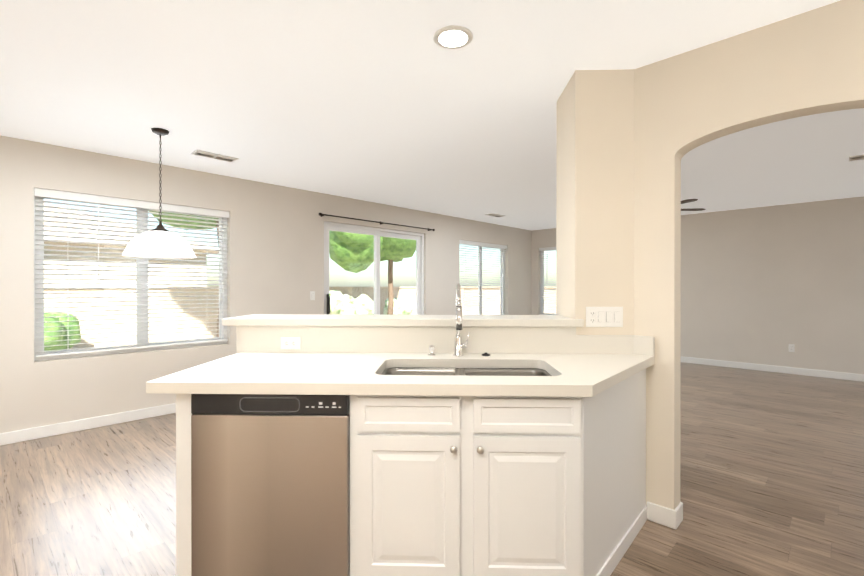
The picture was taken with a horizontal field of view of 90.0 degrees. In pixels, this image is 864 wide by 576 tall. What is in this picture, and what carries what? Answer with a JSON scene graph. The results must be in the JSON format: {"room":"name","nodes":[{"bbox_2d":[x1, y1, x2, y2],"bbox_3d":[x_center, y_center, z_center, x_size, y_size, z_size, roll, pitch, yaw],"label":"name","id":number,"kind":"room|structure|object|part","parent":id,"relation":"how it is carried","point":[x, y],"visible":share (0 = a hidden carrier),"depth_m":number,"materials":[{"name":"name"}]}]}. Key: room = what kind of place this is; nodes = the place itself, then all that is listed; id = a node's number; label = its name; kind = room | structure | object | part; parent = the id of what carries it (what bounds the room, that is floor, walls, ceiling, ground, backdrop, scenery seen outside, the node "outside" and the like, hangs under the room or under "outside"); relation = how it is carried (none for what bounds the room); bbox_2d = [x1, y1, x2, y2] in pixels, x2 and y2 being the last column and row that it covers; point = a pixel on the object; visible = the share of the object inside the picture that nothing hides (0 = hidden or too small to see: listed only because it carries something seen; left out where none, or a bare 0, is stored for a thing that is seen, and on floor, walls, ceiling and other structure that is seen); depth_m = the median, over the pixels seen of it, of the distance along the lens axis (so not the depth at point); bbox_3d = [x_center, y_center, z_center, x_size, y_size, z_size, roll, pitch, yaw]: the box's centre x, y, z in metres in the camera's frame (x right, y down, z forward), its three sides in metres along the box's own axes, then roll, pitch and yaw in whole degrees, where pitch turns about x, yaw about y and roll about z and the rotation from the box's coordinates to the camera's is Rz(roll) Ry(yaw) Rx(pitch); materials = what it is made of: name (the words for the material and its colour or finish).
{"room":"kitchen","nodes":[
{"label":"kitchen","id":0,"kind":"room"},
{"bbox_2d":[0,135,530,432],"bbox_3d":[-1.839,0.016,5.406,0.180,2.530,11.780,0,0,44],"label":"wall","id":1,"kind":"structure","parent":0,"point":[275,249],"depth_m":4.48,"materials":[{"name":"beige paint"}]},
{"bbox_2d":[0,403,175,445],"bbox_3d":[-3.638,1.235,3.393,0.014,0.100,6.380,0,0,44],"label":"baseboard","id":2,"kind":"structure","parent":1,"relation":"attached to","point":[17,436],"depth_m":3.89,"materials":[{"name":"white"}]},
{"bbox_2d":[34,188,228,360],"bbox_3d":[-2.881,-0.112,4.313,0.151,1.488,1.618,0,0,44],"label":"window blinds","id":3,"kind":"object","parent":1,"relation":"in","point":[39,264],"depth_m":4.17,"materials":[{"name":"white plastic"}]},
{"bbox_3d":[-2.853,-0.129,4.286,0.074,1.452,1.614,0,0,44],"label":"window blind rails","id":4,"kind":"part","parent":3,"relation":"part of","materials":[{"name":"white plastic"}]},
{"bbox_2d":[310,291,314,299],"bbox_3d":[-1.541,0.100,5.578,0.011,0.115,0.070,0,0,44],"label":"light switch","id":5,"kind":"object","parent":1,"relation":"attached to","point":[312,295],"visible":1,"depth_m":5.57,"materials":[{"name":"white plastic"}]},
{"bbox_2d":[324,221,423,314],"bbox_3d":[-0.805,0.194,6.431,0.145,2.168,1.908,0,0,44],"label":"sliding door","id":6,"kind":"structure","parent":1,"relation":"in","point":[377,233],"depth_m":6.41,"materials":[{"name":"clear glass"}]},
{"bbox_3d":[-1.383,0.220,5.768,0.062,0.280,0.024,0,0,44],"label":"handle","id":7,"kind":"part","parent":6,"relation":"part of","materials":[{"name":"black plastic"}]},
{"bbox_2d":[319,213,434,230],"bbox_3d":[-0.727,-0.960,6.368,0.089,0.052,2.170,0,0,44],"label":"curtain rod","id":8,"kind":"object","parent":1,"relation":"attached to","point":[380,222],"visible":1,"depth_m":6.23,"materials":[{"name":"brown metal"}]},
{"bbox_2d":[459,240,506,314],"bbox_3d":[0.958,-0.120,8.314,0.150,1.488,1.528,0,0,44],"label":"window","id":9,"kind":"structure","parent":1,"relation":"in","point":[479,272],"depth_m":8.32,"materials":[{"name":"clear glass"}]},
{"bbox_3d":[0.985,-0.137,8.288,0.074,1.452,1.524,0,0,44],"label":"window blind rails","id":10,"kind":"part","parent":9,"relation":"part of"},
{"bbox_2d":[0,362,863,575],"bbox_3d":[2.122,1.339,1.485,11.330,0.100,11.960,0,0,44],"label":"floor","id":11,"kind":"structure","parent":0,"point":[771,473],"depth_m":2.73,"materials":[{"name":"brown wood"}]},
{"bbox_2d":[176,396,353,575],"bbox_3d":[-0.671,0.853,2.122,0.730,0.869,0.785,0,0,2],"label":"base cabinet","id":12,"kind":"object","parent":11,"relation":"on","point":[180,400],"depth_m":1.77,"materials":[{"name":"white wood"}]},
{"bbox_2d":[186,394,349,575],"bbox_3d":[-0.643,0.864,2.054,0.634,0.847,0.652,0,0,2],"label":"dishwasher","id":13,"kind":"object","parent":11,"relation":"on","point":[268,477],"depth_m":1.73,"materials":[{"name":"silver metal"}]},
{"bbox_2d":[354,364,585,575],"bbox_3d":[0.146,0.853,2.096,0.904,0.869,0.785,0,0,2],"label":"base cabinet","id":14,"kind":"object","parent":11,"relation":"on","point":[458,444],"depth_m":1.71,"materials":[{"name":"white wood"}]},
{"bbox_2d":[146,352,654,399],"bbox_3d":[0.045,0.440,2.086,2.343,0.133,0.808,0,0,2],"label":"countertop","id":15,"kind":"structure","parent":14,"relation":"on","point":[612,375],"depth_m":1.87,"materials":[{"name":"white stone"}]},
{"bbox_3d":[-0.817,0.319,2.492,0.115,0.070,0.008,0,0,2],"label":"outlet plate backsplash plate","id":16,"kind":"part","parent":15,"relation":"part of","materials":[{"name":"white plastic"}]},
{"bbox_2d":[428,345,435,355],"bbox_3d":[-0.002,0.345,2.389,0.044,0.057,0.063,0,0,2],"label":"soap dispenser","id":17,"kind":"object","parent":15,"relation":"on","point":[431,347],"depth_m":2.39,"materials":[{"name":"silver metal"}]},
{"bbox_2d":[426,284,489,355],"bbox_3d":[0.146,0.175,2.282,0.346,0.396,0.272,0,0,2],"label":"faucet","id":18,"kind":"object","parent":15,"relation":"on","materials":[{"name":"silver metal"}]},
{"bbox_2d":[381,367,551,375],"bbox_3d":[0.163,0.504,2.059,0.880,0.168,0.480,0,0,2],"label":"sink basin","id":19,"kind":"object","parent":15,"relation":"in","point":[465,371],"depth_m":2.26,"materials":[{"name":"silver metal"}]},
{"bbox_2d":[586,396,646,575],"bbox_3d":[0.891,0.853,2.072,0.586,0.869,0.785,0,0,2],"label":"base cabinet","id":20,"kind":"object","parent":11,"relation":"on","point":[616,507],"depth_m":1.98,"materials":[{"name":"white wood"}]},
{"bbox_2d":[0,0,863,230],"bbox_3d":[2.122,-1.291,1.479,11.330,0.100,11.960,0,0,44],"label":"ceiling","id":21,"kind":"structure","parent":0,"point":[390,102],"depth_m":2.78,"materials":[{"name":"paint"}]},
{"bbox_2d":[122,128,196,258],"bbox_3d":[-2.144,-0.746,3.411,0.500,0.994,0.500,0,0,44],"label":"pendant lamp","id":22,"kind":"object","parent":21,"relation":"hanging from","point":[159,241],"visible":1,"depth_m":3.30,"materials":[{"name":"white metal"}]},
{"bbox_3d":[-2.144,-0.346,3.412,0.500,0.195,0.500,0,0,44],"label":"lamp shade","id":23,"kind":"part","parent":22,"relation":"part of","materials":[{"name":"white glass"}]},
{"bbox_2d":[191,149,238,162],"bbox_3d":[-2.042,-1.240,4.070,0.160,0.012,0.370,0,0,44],"label":"ceiling vent","id":24,"kind":"object","parent":21,"relation":"in","point":[206,154],"visible":1,"depth_m":4.05,"materials":[{"name":"white metal"}]},
{"bbox_2d":[433,25,472,48],"bbox_3d":[0.104,-1.236,2.138,0.196,0.012,0.196,0,0,44],"label":"recessed light","id":25,"kind":"object","parent":21,"relation":"in","point":[453,37],"visible":1,"depth_m":2.12,"materials":[{"name":"white"}]},
{"bbox_2d":[485,213,504,216],"bbox_3d":[1.086,-1.247,7.399,0.160,0.012,0.360,0,0,44],"label":"ceiling vent","id":26,"kind":"object","parent":21,"relation":"in","point":[494,214],"visible":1,"depth_m":7.40,"materials":[{"name":"white metal"}]},
{"bbox_2d":[681,199,705,210],"bbox_3d":[2.631,-1.074,5.351,1.283,0.349,1.305,0,0,44],"label":"ceiling fan","id":27,"kind":"object","parent":21,"relation":"hanging from","point":[688,201],"visible":0.08,"depth_m":5.25,"materials":[{"name":"brown metal"}]},
{"bbox_2d":[849,154,863,160],"bbox_3d":[4.155,-1.240,4.018,0.400,0.012,0.170,0,0,44],"label":"ceiling vent","id":28,"kind":"object","parent":21,"relation":"in","point":[856,157],"visible":1,"depth_m":4.11,"materials":[{"name":"white metal"}]},
{"bbox_2d":[531,196,863,373],"bbox_3d":[6.264,0.015,5.670,11.150,2.530,0.180,0,0,44],"label":"wall","id":29,"kind":"structure","parent":0,"point":[767,285],"depth_m":6.56,"materials":[{"name":"beige paint"}]},
{"bbox_2d":[539,247,555,314],"bbox_3d":[2.811,-0.122,8.975,1.248,1.488,0.150,0,0,44],"label":"window","id":30,"kind":"structure","parent":29,"relation":"in","point":[542,281],"depth_m":9.30,"materials":[{"name":"glass"}]},
{"bbox_3d":[2.785,-0.139,8.948,1.244,1.452,0.074,0,0,44],"label":"window blind rails","id":31,"kind":"part","parent":30,"relation":"part of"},
{"bbox_2d":[681,356,863,381],"bbox_3d":[6.137,1.230,5.660,10.956,0.100,0.014,0,0,44],"label":"baseboard","id":32,"kind":"structure","parent":29,"relation":"attached to","point":[806,372],"depth_m":6.53,"materials":[{"name":"white"}]},
{"bbox_2d":[789,344,794,351],"bbox_3d":[5.345,0.894,6.421,0.070,0.115,0.009,0,0,44],"label":"outlet","id":33,"kind":"object","parent":29,"relation":"attached to","point":[791,347],"visible":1,"depth_m":6.42,"materials":[{"name":"white plastic"}]},
{"bbox_2d":[556,0,863,509],"bbox_3d":[3.466,0.027,0.297,7.389,2.530,0.534,0,0,44],"label":"wall","id":34,"kind":"structure","parent":0,"point":[627,140],"depth_m":2.37,"materials":[{"name":"beige paint"}]},
{"bbox_2d":[234,324,637,351],"bbox_3d":[0.006,0.296,2.482,2.282,0.153,0.020,0,0,2],"label":"backsplash","id":35,"kind":"structure","parent":34,"relation":"attached to","point":[250,337],"depth_m":2.47,"materials":[{"name":"beige stone"}]},
{"bbox_2d":[586,307,622,326],"bbox_3d":[0.978,0.165,2.456,0.202,0.108,0.011,0,0,2],"label":"light switch","id":36,"kind":"object","parent":34,"relation":"attached to","point":[614,316],"visible":1,"depth_m":2.45,"materials":[{"name":"white plastic"}]},
{"bbox_2d":[647,502,682,529],"bbox_3d":[1.291,1.237,2.396,0.149,0.100,0.134,0,0,44],"label":"baseboard","id":37,"kind":"structure","parent":34,"relation":"attached to","point":[664,516],"depth_m":2.35,"materials":[{"name":"white wood"}]},
{"label":"outside","id":38,"kind":"structure","parent":0,"visible":0},
{"bbox_2d":[71,337,212,349],"bbox_3d":[1.396,1.514,8.695,70.000,0.200,65.000,0,0,44],"label":"ground","id":39,"kind":"structure","parent":38,"point":[124,345],"depth_m":10.41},
{"bbox_2d":[44,311,80,351],"bbox_3d":[-7.947,0.957,8.977,1.229,0.987,1.050,0,0,44],"label":"bush","id":40,"kind":"object","parent":39,"relation":"on","point":[63,343],"depth_m":8.93,"materials":[{"name":"green plant"}]},
{"bbox_2d":[44,241,218,285],"bbox_3d":[-15.704,-0.869,14.700,10.200,4.540,13.200,0,0,44],"label":"house","id":41,"kind":"structure","parent":39,"relation":"on","point":[114,264],"depth_m":13.82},
{"bbox_2d":[44,203,218,249],"bbox_3d":[-15.704,-2.259,14.697,10.200,1.800,13.200,0,0,44],"label":"house roof","id":42,"kind":"structure","parent":41,"relation":"on","point":[85,231],"depth_m":14.43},
{"bbox_2d":[149,211,218,336],"bbox_3d":[-4.598,-1.159,9.425,2.854,5.152,2.612,0,0,44],"label":"tree","id":43,"kind":"object","parent":39,"relation":"on","point":[184,222],"depth_m":9.16,"materials":[{"name":"green plant"}]},
{"bbox_3d":[-4.598,-2.486,9.423,2.854,2.498,2.612,0,0,44],"label":"crown","id":44,"kind":"part","parent":43,"relation":"part of","materials":[{"name":"green plant"}]},
{"bbox_2d":[44,286,555,348],"bbox_3d":[5.709,0.705,1.091,33.250,1.450,50.000,0,0,44],"label":"fence","id":45,"kind":"object","parent":39,"relation":"on","point":[385,296],"depth_m":11.40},
{"bbox_2d":[329,290,373,314],"bbox_3d":[-2.719,0.716,14.116,1.388,1.286,1.645,0,0,44],"label":"bush","id":46,"kind":"object","parent":39,"relation":"on","point":[365,310],"depth_m":13.91,"materials":[{"name":"white plant"}]},
{"bbox_2d":[329,231,415,314],"bbox_3d":[-1.740,-1.130,13.765,3.191,5.079,3.339,0,0,44],"label":"tree","id":47,"kind":"object","parent":39,"relation":"on","point":[354,246],"depth_m":13.11,"materials":[{"name":"green plant"}]},
{"bbox_3d":[-1.740,-2.071,13.763,3.191,3.198,3.339,0,0,44],"label":"crown","id":48,"kind":"part","parent":47,"relation":"part of","materials":[{"name":"green plant"}]},
{"bbox_2d":[383,297,412,314],"bbox_3d":[-1.211,0.830,15.379,0.953,1.028,1.049,0,0,44],"label":"bush","id":49,"kind":"object","parent":39,"relation":"on","point":[405,300],"depth_m":15.12,"materials":[{"name":"white plant"}]}
]}

